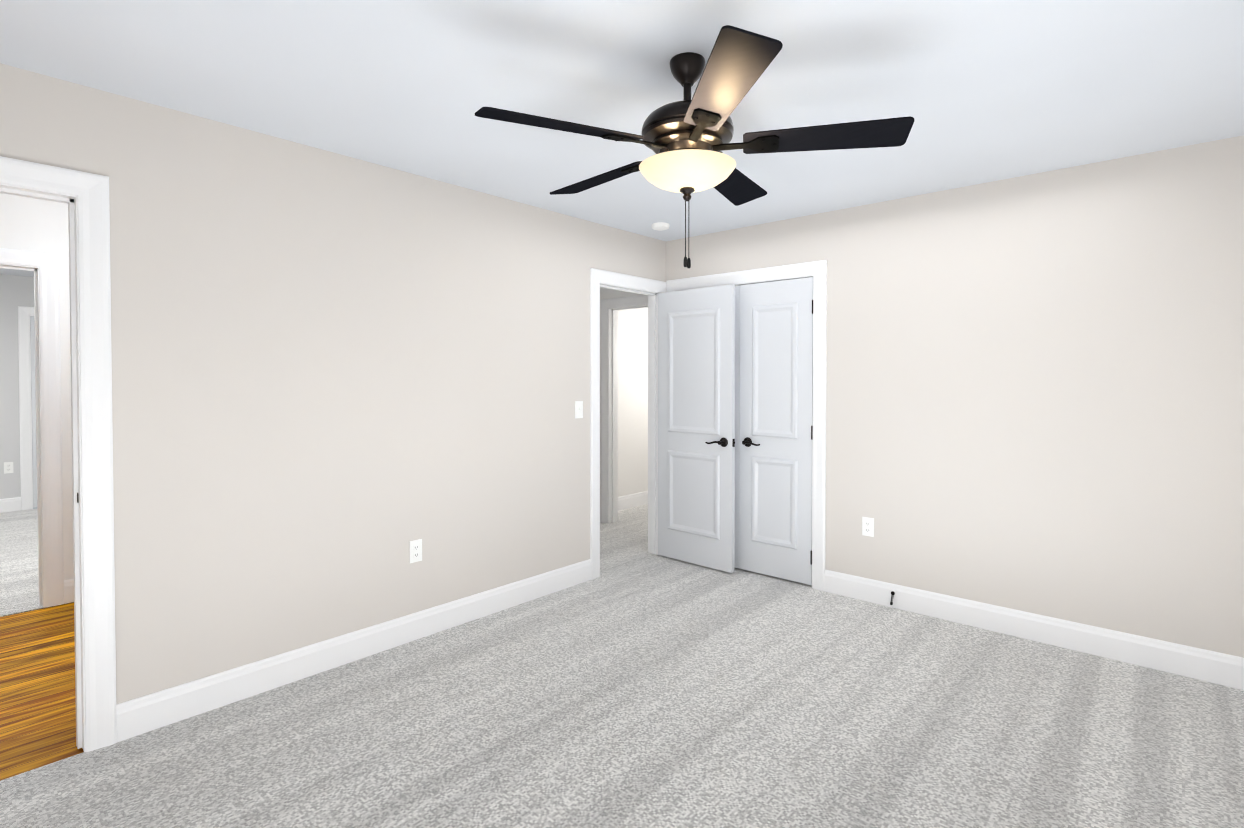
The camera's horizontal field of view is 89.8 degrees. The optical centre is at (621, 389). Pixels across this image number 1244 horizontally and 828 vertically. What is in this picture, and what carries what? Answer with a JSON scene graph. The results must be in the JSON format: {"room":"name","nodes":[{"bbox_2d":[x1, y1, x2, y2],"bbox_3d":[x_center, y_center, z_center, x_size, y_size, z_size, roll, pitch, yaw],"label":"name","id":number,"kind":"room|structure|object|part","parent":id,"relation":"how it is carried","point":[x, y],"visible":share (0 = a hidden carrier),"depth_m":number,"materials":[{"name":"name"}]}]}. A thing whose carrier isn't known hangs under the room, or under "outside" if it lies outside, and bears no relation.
{"room":"empty bedroom","nodes":[
{"label":"empty bedroom","id":0,"kind":"room"},
{"bbox_2d":[0,274,33,498],"bbox_3d":[-6.479,0.046,6.330,0.120,2.440,4.100,1,1,42],"label":"wall","id":1,"kind":"structure","parent":0,"point":[16,291],"depth_m":6.43,"materials":[{"name":"paint"}]},
{"bbox_2d":[4,462,12,473],"bbox_3d":[-6.318,0.809,6.427,0.009,0.115,0.070,1,1,42],"label":"outlet","id":2,"kind":"object","parent":1,"relation":"attached to","point":[8,467],"visible":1,"depth_m":6.42,"materials":[{"name":"white plastic"}]},
{"bbox_2d":[0,497,20,512],"bbox_3d":[-7.024,1.208,5.635,0.016,0.140,2.307,1,1,42],"label":"baseboard","id":3,"kind":"structure","parent":1,"relation":"attached to","point":[8,504],"depth_m":6.43,"materials":[{"name":"white wood"}]},
{"bbox_2d":[30,316,36,506],"bbox_3d":[-5.964,0.237,6.850,0.059,2.011,0.753,1,1,42],"label":"door","id":4,"kind":"structure","parent":1,"relation":"in","point":[33,393],"depth_m":6.57,"materials":[{"name":"white wood"}]},
{"bbox_2d":[0,193,73,579],"bbox_3d":[-3.550,0.090,3.725,0.120,2.440,4.100,1,1,42],"label":"wall","id":5,"kind":"structure","parent":0,"point":[32,224],"depth_m":3.79,"materials":[{"name":"paint"}]},
{"bbox_2d":[64,579,73,603],"bbox_3d":[-2.770,1.227,4.519,0.016,0.140,1.907,1,1,42],"label":"baseboard","id":6,"kind":"structure","parent":5,"relation":"attached to","point":[68,584],"depth_m":3.82,"materials":[{"name":"white"}]},
{"bbox_2d":[0,602,83,780],"bbox_3d":[-2.728,1.375,3.016,2.080,0.094,4.100,1,1,42],"label":"floor","id":7,"kind":"structure","parent":0,"point":[37,696],"depth_m":2.77,"materials":[{"name":"brown wood"}]},
{"bbox_2d":[0,63,665,703],"bbox_3d":[-0.451,0.084,4.080,0.120,2.440,6.890,1,1,42],"label":"wall","id":8,"kind":"structure","parent":0,"point":[340,383],"depth_m":2.88,"materials":[{"name":"paint"}]},
{"bbox_2d":[0,156,116,751],"bbox_3d":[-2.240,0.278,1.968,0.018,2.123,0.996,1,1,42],"label":"door frame","id":9,"kind":"structure","parent":8,"relation":"attached to","point":[90,190],"depth_m":2.31,"materials":[{"name":"white wood"}]},
{"bbox_2d":[116,559,591,741],"bbox_3d":[-1.061,1.247,3.311,0.016,0.140,2.554,1,1,42],"label":"baseboard","id":10,"kind":"structure","parent":8,"relation":"attached to","point":[152,711],"depth_m":2.91,"materials":[{"name":"white wood"}]},
{"bbox_2d":[409,539,421,562],"bbox_3d":[-1.084,0.853,3.284,0.009,0.115,0.070,1,1,42],"label":"outlet","id":11,"kind":"object","parent":8,"relation":"attached to","point":[415,546],"visible":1,"depth_m":3.28,"materials":[{"name":"white plastic"}]},
{"bbox_2d":[575,401,582,418],"bbox_3d":[-0.283,0.138,4.166,0.019,0.115,0.070,1,1,42],"label":"light switch","id":12,"kind":"object","parent":8,"relation":"attached to","point":[578,409],"visible":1,"depth_m":4.16,"materials":[{"name":"white plastic"}]},
{"bbox_2d":[600,283,658,554],"bbox_3d":[0.024,0.270,4.617,0.123,2.050,0.720,1,1,42],"label":"trim","id":13,"kind":"structure","parent":8,"relation":"attached to","point":[652,305],"depth_m":4.90,"materials":[{"name":"white wood"}]},
{"bbox_2d":[0,504,1243,827],"bbox_3d":[-1.689,1.347,4.500,9.500,0.100,7.700,1,1,42],"label":"floor carpet","id":14,"kind":"object","parent":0,"point":[634,684],"visible":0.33,"depth_m":2.43,"materials":[{"name":"grey carpet"}]},
{"bbox_2d":[600,288,643,506],"bbox_3d":[0.131,0.056,5.750,1.230,2.440,0.120,1,1,42],"label":"wall","id":15,"kind":"structure","parent":0,"point":[605,293],"depth_m":5.93,"materials":[{"name":"paint"}]},
{"bbox_2d":[0,0,1243,276],"bbox_3d":[-1.689,-1.192,4.457,9.740,0.100,7.940,1,1,42],"label":"ceiling","id":16,"kind":"structure","parent":0,"point":[984,90],"depth_m":2.23,"materials":[{"name":"paint"}]},
{"bbox_2d":[652,222,668,230],"bbox_3d":[0.267,-1.124,4.325,0.124,0.033,0.124,1,1,42],"label":"smoke detector","id":17,"kind":"object","parent":16,"relation":"attached to","point":[659,226],"visible":1,"depth_m":4.28,"materials":[{"name":"white plastic"}]},
{"bbox_2d":[475,25,914,268],"bbox_3d":[0.206,-0.755,2.139,1.337,0.697,1.359,1,1,42],"label":"ceiling fan","id":18,"kind":"object","parent":16,"relation":"hanging from","point":[687,140],"visible":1,"depth_m":1.99,"materials":[{"name":"brown metal"}]},
{"bbox_3d":[0.220,-0.713,2.105,0.326,0.076,0.326,1,1,42],"label":"lamp shade","id":19,"kind":"part","parent":18,"relation":"part of","materials":[{"name":"beige glass"}]},
{"bbox_3d":[0.220,-0.868,2.102,0.308,0.469,0.308,1,1,42],"label":"motor","id":20,"kind":"part","parent":18,"relation":"part of","materials":[{"name":"brown metal"}]},
{"bbox_2d":[618,308,647,496],"bbox_3d":[-0.366,0.048,6.206,0.120,2.440,3.600,1,1,42],"label":"wall","id":21,"kind":"structure","parent":0,"point":[632,401],"depth_m":6.66,"materials":[{"name":"paint"}]},
{"bbox_2d":[600,491,647,518],"bbox_3d":[0.259,1.188,6.827,0.016,0.140,1.630,1,1,42],"label":"baseboard","id":22,"kind":"structure","parent":21,"relation":"attached to","point":[641,498],"depth_m":6.65,"materials":[{"name":"white wood"}]},
{"bbox_2d":[666,135,1243,657],"bbox_3d":[1.734,0.090,3.723,3.620,2.440,0.120,1,1,42],"label":"wall","id":23,"kind":"structure","parent":0,"point":[1034,395],"depth_m":3.23,"materials":[{"name":"paint"}]},
{"bbox_2d":[590,260,826,590],"bbox_3d":[0.553,0.236,4.141,1.304,2.133,0.860,1,1,42],"label":"door frame","id":24,"kind":"structure","parent":23,"relation":"attached to","point":[818,269],"depth_m":4.26,"materials":[{"name":"white wood"}]},
{"bbox_2d":[658,284,812,572],"bbox_3d":[0.755,0.278,4.427,1.206,2.011,0.239,1,1,43],"label":"door","id":25,"kind":"structure","parent":23,"relation":"in","point":[696,412],"depth_m":4.54,"materials":[{"name":"white wood"}]},
{"bbox_3d":[0.712,0.373,4.417,0.202,0.068,0.161,1,1,43],"label":"passage door hardware","id":26,"kind":"part","parent":25,"relation":"part of","materials":[{"name":"black metal"}]},
{"bbox_3d":[1.047,0.281,4.239,0.519,1.730,0.065,1,1,38],"label":"right closet door hardware","id":27,"kind":"part","parent":25,"relation":"part of","materials":[{"name":"white wood"}]},
{"bbox_2d":[734,285,739,567],"bbox_3d":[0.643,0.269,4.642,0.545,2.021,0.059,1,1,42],"label":"trim","id":28,"kind":"structure","parent":23,"relation":"in","point":[737,352],"depth_m":4.46,"materials":[{"name":"white wood"}]},
{"bbox_2d":[734,275,812,458],"bbox_3d":[0.875,0.267,4.490,1.140,2.060,0.123,1,1,42],"label":"trim","id":29,"kind":"structure","parent":23,"relation":"attached to","point":[812,275],"depth_m":4.20,"materials":[{"name":"white wood"}]},
{"bbox_2d":[739,277,812,584],"bbox_3d":[1.052,0.275,4.278,0.545,2.021,0.059,1,1,42],"label":"closet door","id":30,"kind":"structure","parent":23,"relation":"in","point":[775,423],"depth_m":4.25,"materials":[{"name":"white wood"}]},
{"bbox_2d":[862,517,873,536],"bbox_3d":[1.516,0.848,3.844,0.070,0.115,0.009,1,1,42],"label":"outlet","id":31,"kind":"object","parent":23,"relation":"attached to","point":[867,526],"visible":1,"depth_m":3.84,"materials":[{"name":"white plastic"}]},
{"bbox_2d":[824,569,1243,689],"bbox_3d":[2.123,1.247,3.305,2.177,0.140,0.016,1,1,42],"label":"baseboard","id":32,"kind":"structure","parent":23,"relation":"attached to","point":[1183,660],"depth_m":3.21,"materials":[{"name":"white wood"}]},
{"bbox_2d":[890,591,894,604],"bbox_3d":[1.613,1.250,3.726,0.022,0.077,0.038,1,1,42],"label":"door stop","id":33,"kind":"object","parent":32,"relation":"attached to","point":[892,595],"visible":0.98,"depth_m":3.73,"materials":[{"name":"brown metal"}]}
]}

